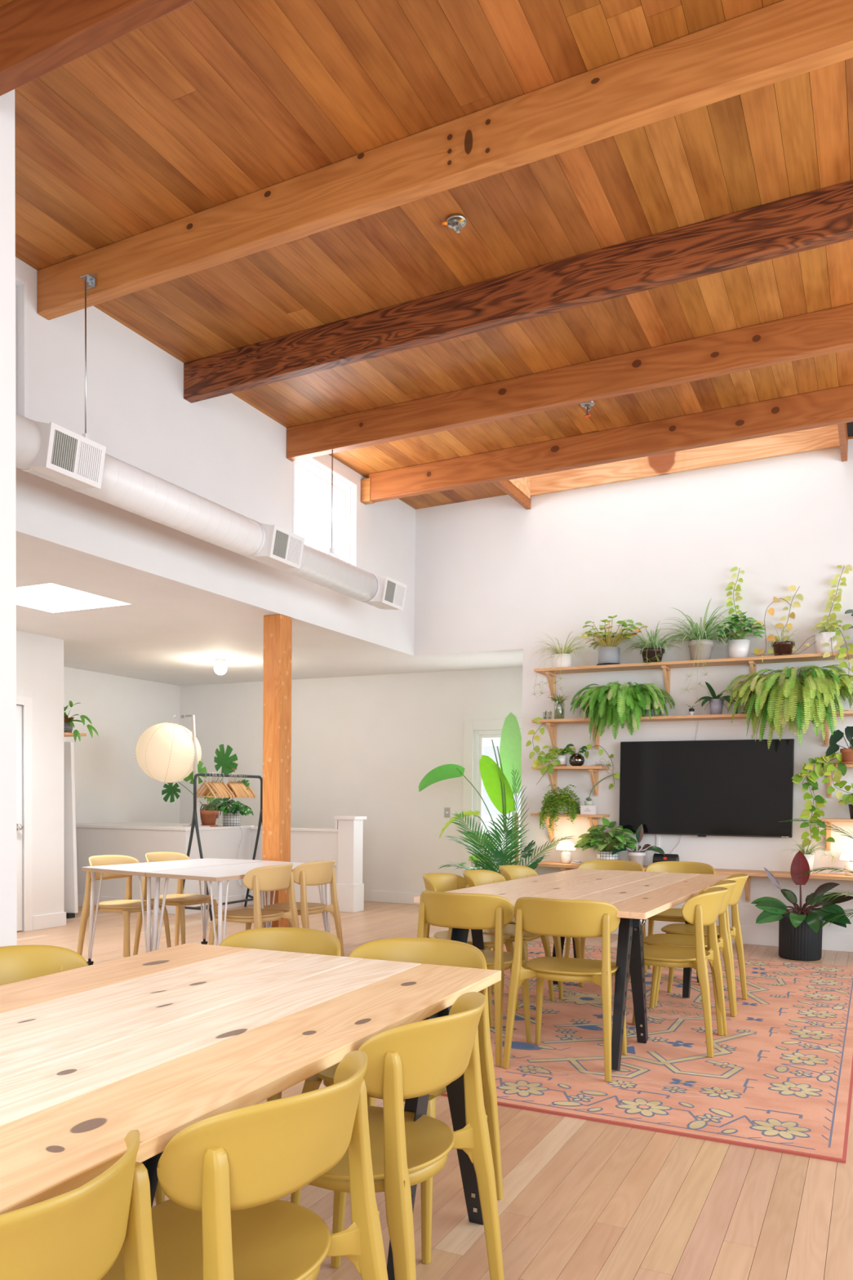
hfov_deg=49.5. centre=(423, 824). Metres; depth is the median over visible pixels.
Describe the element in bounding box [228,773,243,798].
hanger
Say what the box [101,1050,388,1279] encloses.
dining chair
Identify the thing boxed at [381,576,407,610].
vent grille
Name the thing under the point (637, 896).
dining table
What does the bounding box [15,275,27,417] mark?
window
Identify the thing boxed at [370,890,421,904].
baseboard
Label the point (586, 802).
cup
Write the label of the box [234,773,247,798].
hanger
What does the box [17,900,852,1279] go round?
floor
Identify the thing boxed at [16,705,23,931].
door
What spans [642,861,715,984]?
dining chair
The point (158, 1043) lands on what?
dining table
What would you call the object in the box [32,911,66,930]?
baseboard
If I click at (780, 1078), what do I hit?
area rug
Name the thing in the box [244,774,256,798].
hanger
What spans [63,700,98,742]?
potted plant
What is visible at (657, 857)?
speaker
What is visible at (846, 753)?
pot
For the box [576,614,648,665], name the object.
philodendron
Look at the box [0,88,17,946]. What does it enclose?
wall partition
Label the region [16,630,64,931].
wall
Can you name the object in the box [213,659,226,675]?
ceiling light
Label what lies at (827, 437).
ceiling beam
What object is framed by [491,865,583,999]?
dining chair
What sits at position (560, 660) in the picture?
spider plant
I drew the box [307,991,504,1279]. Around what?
dining chair
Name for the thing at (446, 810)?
wall plate
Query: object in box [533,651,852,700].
wall shelf
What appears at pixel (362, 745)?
wall
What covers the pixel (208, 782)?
hanger
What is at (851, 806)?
pot
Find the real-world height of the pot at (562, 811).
0.100 m
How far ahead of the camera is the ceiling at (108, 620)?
8.30 m
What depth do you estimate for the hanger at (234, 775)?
9.73 m
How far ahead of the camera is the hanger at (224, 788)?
9.53 m
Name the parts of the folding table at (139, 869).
leg, leg, leg, leg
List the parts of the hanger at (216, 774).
shoulder arm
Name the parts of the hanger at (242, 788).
shoulder arm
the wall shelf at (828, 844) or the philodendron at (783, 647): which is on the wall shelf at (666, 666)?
the philodendron at (783, 647)
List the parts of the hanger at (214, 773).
shoulder arm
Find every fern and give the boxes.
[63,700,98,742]
[570,680,675,740]
[718,664,852,748]
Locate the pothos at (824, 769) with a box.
[791,746,852,847]
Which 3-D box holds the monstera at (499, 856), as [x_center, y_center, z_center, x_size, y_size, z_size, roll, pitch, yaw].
[0.857,0.575,8.448,0.717,0.869,0.412,1,2,26]
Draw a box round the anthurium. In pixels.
[826,726,852,764]
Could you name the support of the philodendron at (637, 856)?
on the wall shelf at (563, 867)
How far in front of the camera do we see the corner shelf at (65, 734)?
8.80 m
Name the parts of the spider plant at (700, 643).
pot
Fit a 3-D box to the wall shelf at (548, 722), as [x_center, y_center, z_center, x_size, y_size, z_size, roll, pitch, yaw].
[2.644,-0.805,7.969,3.520,0.271,0.256,1,2,26]
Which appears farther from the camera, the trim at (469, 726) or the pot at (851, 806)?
the trim at (469, 726)
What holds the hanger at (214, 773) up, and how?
hanging from the clothes rack
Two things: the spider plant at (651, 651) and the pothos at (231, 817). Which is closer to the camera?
the spider plant at (651, 651)
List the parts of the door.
knob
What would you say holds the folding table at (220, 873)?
on the floor
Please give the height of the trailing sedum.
0.445 m
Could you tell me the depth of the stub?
8.38 m
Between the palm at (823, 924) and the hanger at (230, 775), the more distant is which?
the hanger at (230, 775)
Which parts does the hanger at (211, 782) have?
shoulder arm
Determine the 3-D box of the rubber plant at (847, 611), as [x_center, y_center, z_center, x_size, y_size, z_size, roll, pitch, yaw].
[3.560,-1.572,7.473,0.301,0.366,0.281,1,2,26]
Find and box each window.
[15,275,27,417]
[292,457,357,566]
[472,728,521,859]
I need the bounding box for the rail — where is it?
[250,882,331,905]
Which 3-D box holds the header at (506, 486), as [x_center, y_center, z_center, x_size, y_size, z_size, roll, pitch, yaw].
[0.786,-3.104,8.402,0.044,0.195,1.018,1,2,26]
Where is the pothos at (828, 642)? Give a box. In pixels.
[791,564,852,686]
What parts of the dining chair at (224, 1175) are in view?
seat, leg, backrest, leg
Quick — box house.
[482,737,520,850]
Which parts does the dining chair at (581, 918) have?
leg, leg, backrest, seat, leg, leg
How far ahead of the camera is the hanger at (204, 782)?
9.35 m
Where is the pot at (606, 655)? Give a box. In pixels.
[598,646,619,663]
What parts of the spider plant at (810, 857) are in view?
pot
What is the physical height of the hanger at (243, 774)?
0.256 m
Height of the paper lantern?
0.737 m
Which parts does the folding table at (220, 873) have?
leg, leg, leg, leg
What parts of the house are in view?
pane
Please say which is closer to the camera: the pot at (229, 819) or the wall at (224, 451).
the wall at (224, 451)
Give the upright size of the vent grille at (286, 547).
0.215 m
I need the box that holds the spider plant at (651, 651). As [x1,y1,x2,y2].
[613,621,687,664]
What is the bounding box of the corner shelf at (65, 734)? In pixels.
[63,732,86,737]
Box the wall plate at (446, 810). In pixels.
[444,807,449,817]
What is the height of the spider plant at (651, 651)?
0.435 m
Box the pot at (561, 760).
[555,755,566,766]
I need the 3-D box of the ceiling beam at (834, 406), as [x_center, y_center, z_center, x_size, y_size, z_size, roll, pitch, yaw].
[2.935,-3.033,6.732,7.606,0.364,0.082,1,2,26]
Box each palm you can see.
[438,764,576,874]
[778,817,852,928]
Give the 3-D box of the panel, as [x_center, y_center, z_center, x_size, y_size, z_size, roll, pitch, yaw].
[-3.705,0.053,9.309,0.474,1.765,0.094,1,2,13]
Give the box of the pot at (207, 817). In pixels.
[200,810,218,825]
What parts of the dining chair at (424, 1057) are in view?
leg, seat, leg, backrest, leg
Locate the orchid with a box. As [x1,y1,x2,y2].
[694,681,737,714]
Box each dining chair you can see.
[0,944,165,1204]
[0,1129,157,1279]
[77,854,171,956]
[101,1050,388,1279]
[133,851,217,955]
[154,927,341,1196]
[208,862,299,945]
[262,859,344,956]
[290,937,503,1263]
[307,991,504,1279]
[417,890,531,1066]
[422,872,519,1026]
[462,869,554,1015]
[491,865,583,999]
[502,897,626,1081]
[564,859,647,971]
[627,886,728,1057]
[631,880,737,1035]
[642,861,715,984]
[653,873,748,1014]
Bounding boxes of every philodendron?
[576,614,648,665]
[612,823,665,866]
[751,585,816,661]
[751,850,852,960]
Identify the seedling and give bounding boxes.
[687,704,697,715]
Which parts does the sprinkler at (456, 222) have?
cross plate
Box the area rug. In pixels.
[440,940,852,1163]
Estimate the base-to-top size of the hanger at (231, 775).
0.256 m
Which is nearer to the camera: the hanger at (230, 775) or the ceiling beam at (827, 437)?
the ceiling beam at (827, 437)
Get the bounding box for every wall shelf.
[530,813,609,841]
[531,710,852,750]
[532,765,608,795]
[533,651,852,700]
[537,861,852,901]
[819,764,852,797]
[821,817,852,850]
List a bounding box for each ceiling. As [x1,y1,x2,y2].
[0,0,852,509]
[16,537,523,685]
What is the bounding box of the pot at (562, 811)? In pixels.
[555,803,567,813]
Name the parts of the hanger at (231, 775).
shoulder arm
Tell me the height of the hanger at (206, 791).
0.256 m
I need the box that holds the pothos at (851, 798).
[838,793,852,818]
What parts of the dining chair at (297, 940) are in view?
leg, backrest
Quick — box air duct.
[15,276,407,610]
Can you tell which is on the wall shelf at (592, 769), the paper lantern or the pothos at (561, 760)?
the pothos at (561, 760)
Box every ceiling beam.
[0,0,195,96]
[37,0,852,319]
[183,180,852,403]
[286,303,852,461]
[368,384,852,502]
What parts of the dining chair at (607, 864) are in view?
leg, leg, backrest, leg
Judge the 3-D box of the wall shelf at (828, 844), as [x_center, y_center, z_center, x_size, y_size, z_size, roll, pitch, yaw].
[3.669,0.094,7.486,0.814,0.271,0.256,1,2,26]
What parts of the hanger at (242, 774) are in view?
shoulder arm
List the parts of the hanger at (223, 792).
shoulder arm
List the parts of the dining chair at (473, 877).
backrest, seat, leg, leg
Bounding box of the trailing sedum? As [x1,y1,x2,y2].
[537,784,581,832]
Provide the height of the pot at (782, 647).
0.118 m
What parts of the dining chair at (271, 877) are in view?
leg, leg, seat, leg, backrest, leg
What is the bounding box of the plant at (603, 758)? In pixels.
[591,758,615,777]
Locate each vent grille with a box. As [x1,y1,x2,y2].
[44,422,106,488]
[268,524,304,568]
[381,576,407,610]
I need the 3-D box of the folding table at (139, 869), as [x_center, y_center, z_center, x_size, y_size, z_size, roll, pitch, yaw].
[-1.853,0.660,6.949,0.685,0.730,1.408,1,2,26]
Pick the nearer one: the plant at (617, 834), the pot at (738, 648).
the pot at (738, 648)
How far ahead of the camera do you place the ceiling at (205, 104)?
4.44 m
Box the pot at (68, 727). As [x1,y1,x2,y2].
[63,723,73,732]
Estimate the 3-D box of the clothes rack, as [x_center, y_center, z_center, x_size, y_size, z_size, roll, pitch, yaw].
[-2.045,0.206,9.774,0.464,1.473,1.152,1,2,26]
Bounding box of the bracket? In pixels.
[80,273,96,289]
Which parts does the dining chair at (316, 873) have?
seat, leg, backrest, leg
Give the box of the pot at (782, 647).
[771,640,795,655]
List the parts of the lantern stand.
arm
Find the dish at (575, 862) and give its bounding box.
[570,860,581,864]
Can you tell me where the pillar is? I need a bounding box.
[336,819,364,912]
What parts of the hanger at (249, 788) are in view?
shoulder arm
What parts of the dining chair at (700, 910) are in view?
seat, leg, backrest, leg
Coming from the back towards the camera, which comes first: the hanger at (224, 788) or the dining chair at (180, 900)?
the hanger at (224, 788)
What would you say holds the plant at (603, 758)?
on the wall shelf at (592, 769)
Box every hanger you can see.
[196,772,216,797]
[196,773,221,797]
[200,773,223,797]
[202,773,222,797]
[204,773,224,797]
[204,773,227,797]
[206,773,231,797]
[207,773,226,797]
[208,773,228,797]
[210,773,235,798]
[226,774,239,798]
[226,774,241,798]
[227,773,249,798]
[227,774,239,798]
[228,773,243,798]
[229,774,245,798]
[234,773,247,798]
[234,773,252,798]
[234,773,253,798]
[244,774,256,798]
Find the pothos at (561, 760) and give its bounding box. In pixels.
[525,717,576,784]
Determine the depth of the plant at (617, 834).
8.33 m
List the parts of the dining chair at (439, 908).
leg, backrest, leg, seat, leg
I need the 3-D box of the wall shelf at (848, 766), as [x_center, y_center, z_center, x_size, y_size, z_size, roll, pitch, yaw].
[3.664,-0.352,7.478,0.836,0.271,0.256,1,2,26]
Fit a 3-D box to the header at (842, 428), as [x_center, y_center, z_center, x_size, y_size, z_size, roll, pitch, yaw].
[3.259,-3.087,7.186,0.044,0.195,1.018,1,2,26]
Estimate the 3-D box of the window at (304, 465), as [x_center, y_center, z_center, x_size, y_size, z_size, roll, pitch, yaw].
[-0.871,-2.595,7.924,0.106,0.944,1.024,1,2,26]
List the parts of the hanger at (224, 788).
shoulder arm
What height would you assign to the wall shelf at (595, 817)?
0.271 m
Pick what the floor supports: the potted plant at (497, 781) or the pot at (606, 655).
the potted plant at (497, 781)
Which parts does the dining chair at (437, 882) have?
leg, backrest, seat, leg, leg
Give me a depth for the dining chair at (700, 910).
4.58 m
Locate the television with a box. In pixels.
[618,738,794,837]
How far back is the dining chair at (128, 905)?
6.75 m
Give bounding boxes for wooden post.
[262,613,292,927]
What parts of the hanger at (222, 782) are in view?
shoulder arm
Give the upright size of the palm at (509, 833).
1.567 m
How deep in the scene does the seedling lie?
8.05 m
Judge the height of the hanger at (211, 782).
0.256 m
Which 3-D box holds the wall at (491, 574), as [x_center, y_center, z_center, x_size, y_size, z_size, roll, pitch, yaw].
[3.549,-1.139,8.305,7.807,4.360,1.158,1,2,26]
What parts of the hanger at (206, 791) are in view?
shoulder arm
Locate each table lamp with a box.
[556,840,575,863]
[840,848,852,875]
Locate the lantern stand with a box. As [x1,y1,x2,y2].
[181,714,209,826]
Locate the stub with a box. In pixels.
[360,478,374,504]
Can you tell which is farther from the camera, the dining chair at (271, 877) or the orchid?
the orchid
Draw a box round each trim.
[16,695,32,931]
[75,822,254,831]
[250,820,337,831]
[334,815,366,819]
[462,719,521,878]
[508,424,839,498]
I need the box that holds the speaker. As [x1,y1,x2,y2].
[653,853,679,862]
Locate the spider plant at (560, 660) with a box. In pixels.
[530,631,595,697]
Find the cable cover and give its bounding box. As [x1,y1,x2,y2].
[656,834,659,853]
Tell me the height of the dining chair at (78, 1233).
0.792 m
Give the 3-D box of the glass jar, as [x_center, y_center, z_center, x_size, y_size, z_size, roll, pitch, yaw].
[1.250,-1.096,8.602,0.233,0.242,0.232,1,2,26]
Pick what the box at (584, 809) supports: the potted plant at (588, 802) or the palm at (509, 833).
the potted plant at (588, 802)
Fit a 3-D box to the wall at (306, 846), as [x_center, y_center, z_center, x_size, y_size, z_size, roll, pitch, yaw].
[-2.534,0.482,10.289,3.100,0.875,1.200,1,2,26]
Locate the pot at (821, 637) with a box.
[815,631,839,653]
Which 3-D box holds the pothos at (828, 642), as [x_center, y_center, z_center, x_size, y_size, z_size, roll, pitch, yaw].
[3.286,-1.623,7.570,0.558,1.038,0.302,1,2,26]
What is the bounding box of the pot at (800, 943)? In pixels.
[778,912,822,960]
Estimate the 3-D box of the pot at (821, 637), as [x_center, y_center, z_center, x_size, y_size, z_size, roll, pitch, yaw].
[3.319,-1.481,7.595,0.188,0.170,0.188,1,2,26]
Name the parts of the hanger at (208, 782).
shoulder arm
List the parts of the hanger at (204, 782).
shoulder arm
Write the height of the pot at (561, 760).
0.100 m
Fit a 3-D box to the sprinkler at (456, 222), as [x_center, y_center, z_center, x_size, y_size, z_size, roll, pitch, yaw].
[0.168,-3.071,4.732,0.121,0.050,0.116,1,2,26]
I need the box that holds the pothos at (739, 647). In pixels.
[714,566,764,657]
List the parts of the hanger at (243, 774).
shoulder arm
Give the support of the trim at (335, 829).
on the wall at (306, 846)
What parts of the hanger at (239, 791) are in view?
shoulder arm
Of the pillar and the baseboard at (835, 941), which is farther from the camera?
the pillar
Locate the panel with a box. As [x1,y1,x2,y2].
[63,742,78,918]
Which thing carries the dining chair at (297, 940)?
on the floor
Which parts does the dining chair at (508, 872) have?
leg, seat, backrest, leg, leg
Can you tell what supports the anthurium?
on the wall shelf at (848, 766)
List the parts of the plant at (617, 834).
pot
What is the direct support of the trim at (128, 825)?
on the wall at (306, 846)
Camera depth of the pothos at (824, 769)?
7.57 m
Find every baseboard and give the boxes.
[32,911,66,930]
[77,894,186,915]
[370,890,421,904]
[610,919,852,951]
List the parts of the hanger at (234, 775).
shoulder arm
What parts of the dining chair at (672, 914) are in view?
leg, seat, backrest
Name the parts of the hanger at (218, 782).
shoulder arm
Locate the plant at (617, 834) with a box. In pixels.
[573,817,637,860]
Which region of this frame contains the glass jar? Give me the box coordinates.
[546,693,568,716]
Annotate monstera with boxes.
[161,743,249,826]
[475,840,545,916]
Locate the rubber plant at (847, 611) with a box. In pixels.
[844,609,852,629]
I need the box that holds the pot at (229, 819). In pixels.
[222,812,240,826]
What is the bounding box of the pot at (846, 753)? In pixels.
[840,748,852,761]
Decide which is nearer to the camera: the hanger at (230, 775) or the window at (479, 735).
the hanger at (230, 775)
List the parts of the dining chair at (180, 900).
leg, backrest, leg, leg, seat, leg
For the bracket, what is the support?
attached to the ceiling beam at (785, 39)
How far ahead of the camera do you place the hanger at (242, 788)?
9.80 m
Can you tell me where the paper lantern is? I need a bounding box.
[135,715,201,782]
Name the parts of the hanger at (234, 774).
shoulder arm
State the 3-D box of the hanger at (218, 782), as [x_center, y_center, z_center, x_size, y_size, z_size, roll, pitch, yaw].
[-2.126,-0.405,9.579,0.017,0.256,0.420,-1,2,-40]
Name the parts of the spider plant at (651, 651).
pot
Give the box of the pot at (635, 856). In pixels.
[627,851,646,866]
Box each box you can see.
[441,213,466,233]
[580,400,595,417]
[580,804,596,814]
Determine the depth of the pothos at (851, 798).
7.48 m
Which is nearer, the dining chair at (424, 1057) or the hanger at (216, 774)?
the dining chair at (424, 1057)
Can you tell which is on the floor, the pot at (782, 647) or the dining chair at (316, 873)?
the dining chair at (316, 873)
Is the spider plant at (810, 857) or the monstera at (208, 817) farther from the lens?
the monstera at (208, 817)
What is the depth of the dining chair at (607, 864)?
6.74 m
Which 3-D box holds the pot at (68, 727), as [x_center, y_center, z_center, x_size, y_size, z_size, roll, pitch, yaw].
[-3.422,-0.921,8.863,0.136,0.095,0.136,1,2,26]
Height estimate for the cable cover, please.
0.300 m
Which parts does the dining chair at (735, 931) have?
leg, leg, seat, leg, backrest, leg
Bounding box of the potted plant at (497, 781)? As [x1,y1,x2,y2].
[418,712,521,872]
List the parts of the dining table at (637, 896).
leg, leg, leg, leg, leg, leg, leg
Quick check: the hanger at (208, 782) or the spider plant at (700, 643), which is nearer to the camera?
the spider plant at (700, 643)
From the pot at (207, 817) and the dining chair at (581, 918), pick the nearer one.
the dining chair at (581, 918)
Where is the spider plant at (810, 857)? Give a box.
[784,833,837,874]
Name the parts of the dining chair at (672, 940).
leg, leg, seat, leg, backrest, leg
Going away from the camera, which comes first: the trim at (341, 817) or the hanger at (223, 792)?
the hanger at (223, 792)
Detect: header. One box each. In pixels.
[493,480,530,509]
[837,422,848,462]
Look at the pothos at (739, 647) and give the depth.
7.85 m
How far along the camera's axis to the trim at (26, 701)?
8.34 m
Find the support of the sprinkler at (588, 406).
attached to the ceiling at (205, 104)
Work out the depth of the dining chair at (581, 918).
4.18 m
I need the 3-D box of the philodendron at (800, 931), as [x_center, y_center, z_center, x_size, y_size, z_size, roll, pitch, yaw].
[3.002,0.636,7.321,0.769,0.859,0.478,1,2,26]
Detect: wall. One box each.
[15,257,415,656]
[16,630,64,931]
[63,666,522,901]
[75,826,337,898]
[404,439,852,933]
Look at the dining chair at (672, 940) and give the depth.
5.27 m
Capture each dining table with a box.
[0,942,501,1279]
[413,868,731,1070]
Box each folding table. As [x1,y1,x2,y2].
[81,857,269,965]
[146,860,336,951]
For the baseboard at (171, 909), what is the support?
attached to the wall at (306, 846)
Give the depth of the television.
8.10 m
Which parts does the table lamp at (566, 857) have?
lamp shade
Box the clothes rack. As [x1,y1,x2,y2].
[182,773,262,920]
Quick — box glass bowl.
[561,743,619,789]
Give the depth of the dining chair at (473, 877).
5.64 m
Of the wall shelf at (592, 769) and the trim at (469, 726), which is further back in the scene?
the trim at (469, 726)
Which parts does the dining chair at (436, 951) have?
leg, seat, leg, backrest, leg, leg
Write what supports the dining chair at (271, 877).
on the floor
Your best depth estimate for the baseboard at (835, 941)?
7.98 m
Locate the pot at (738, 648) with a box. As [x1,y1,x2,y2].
[728,639,750,657]
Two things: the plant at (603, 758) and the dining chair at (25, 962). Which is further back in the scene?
the plant at (603, 758)
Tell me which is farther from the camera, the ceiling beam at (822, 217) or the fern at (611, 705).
the fern at (611, 705)
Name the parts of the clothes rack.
leg, leg, frame, leg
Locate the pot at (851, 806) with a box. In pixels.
[848,804,852,818]
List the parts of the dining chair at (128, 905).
leg, backrest, leg, leg, seat, leg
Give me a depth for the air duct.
5.54 m
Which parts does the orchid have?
pot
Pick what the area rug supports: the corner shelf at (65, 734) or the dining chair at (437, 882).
the dining chair at (437, 882)
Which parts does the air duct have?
hanger rod, hanger rod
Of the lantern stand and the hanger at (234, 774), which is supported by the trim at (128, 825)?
the lantern stand
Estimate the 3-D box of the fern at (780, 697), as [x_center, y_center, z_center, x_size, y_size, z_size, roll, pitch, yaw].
[2.993,-0.971,7.582,1.237,0.719,0.614,1,2,26]
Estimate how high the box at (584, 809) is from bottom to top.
0.082 m
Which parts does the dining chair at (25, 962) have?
backrest, leg, leg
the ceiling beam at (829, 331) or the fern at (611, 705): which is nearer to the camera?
the ceiling beam at (829, 331)
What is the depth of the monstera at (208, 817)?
10.03 m
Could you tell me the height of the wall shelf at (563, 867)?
0.275 m
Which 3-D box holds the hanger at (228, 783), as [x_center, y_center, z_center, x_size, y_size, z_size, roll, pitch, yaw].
[-2.051,-0.408,9.732,0.016,0.256,0.420,-1,2,-40]
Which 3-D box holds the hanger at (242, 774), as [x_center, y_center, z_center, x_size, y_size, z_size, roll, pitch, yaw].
[-1.951,-0.413,9.934,0.016,0.256,0.420,-1,2,-39]
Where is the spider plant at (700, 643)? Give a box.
[657,599,751,706]
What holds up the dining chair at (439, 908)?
on the area rug
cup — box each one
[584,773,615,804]
[584,800,592,804]
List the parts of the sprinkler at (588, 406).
cross plate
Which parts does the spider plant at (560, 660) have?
pot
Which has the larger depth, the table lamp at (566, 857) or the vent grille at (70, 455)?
the table lamp at (566, 857)
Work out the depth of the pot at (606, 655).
8.31 m
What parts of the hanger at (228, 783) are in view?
shoulder arm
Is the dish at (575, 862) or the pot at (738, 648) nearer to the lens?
the pot at (738, 648)
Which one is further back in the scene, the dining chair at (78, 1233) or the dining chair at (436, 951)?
the dining chair at (436, 951)
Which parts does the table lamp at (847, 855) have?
lamp shade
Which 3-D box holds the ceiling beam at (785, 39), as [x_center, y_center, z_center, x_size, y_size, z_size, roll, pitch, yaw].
[1.306,-2.954,3.512,7.685,0.366,0.082,1,2,26]
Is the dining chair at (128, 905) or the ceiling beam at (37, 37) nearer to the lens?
the ceiling beam at (37, 37)
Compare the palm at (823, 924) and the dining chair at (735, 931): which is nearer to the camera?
the dining chair at (735, 931)
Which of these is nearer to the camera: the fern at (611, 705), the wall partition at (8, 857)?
the wall partition at (8, 857)
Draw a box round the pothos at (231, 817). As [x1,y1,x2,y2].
[201,797,253,826]
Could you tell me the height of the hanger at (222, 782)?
0.256 m
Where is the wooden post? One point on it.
(277, 628)
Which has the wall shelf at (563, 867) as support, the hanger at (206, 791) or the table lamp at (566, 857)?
the table lamp at (566, 857)
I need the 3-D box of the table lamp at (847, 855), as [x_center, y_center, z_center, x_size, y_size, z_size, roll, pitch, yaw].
[3.502,0.309,7.559,0.180,0.213,0.180,1,2,26]

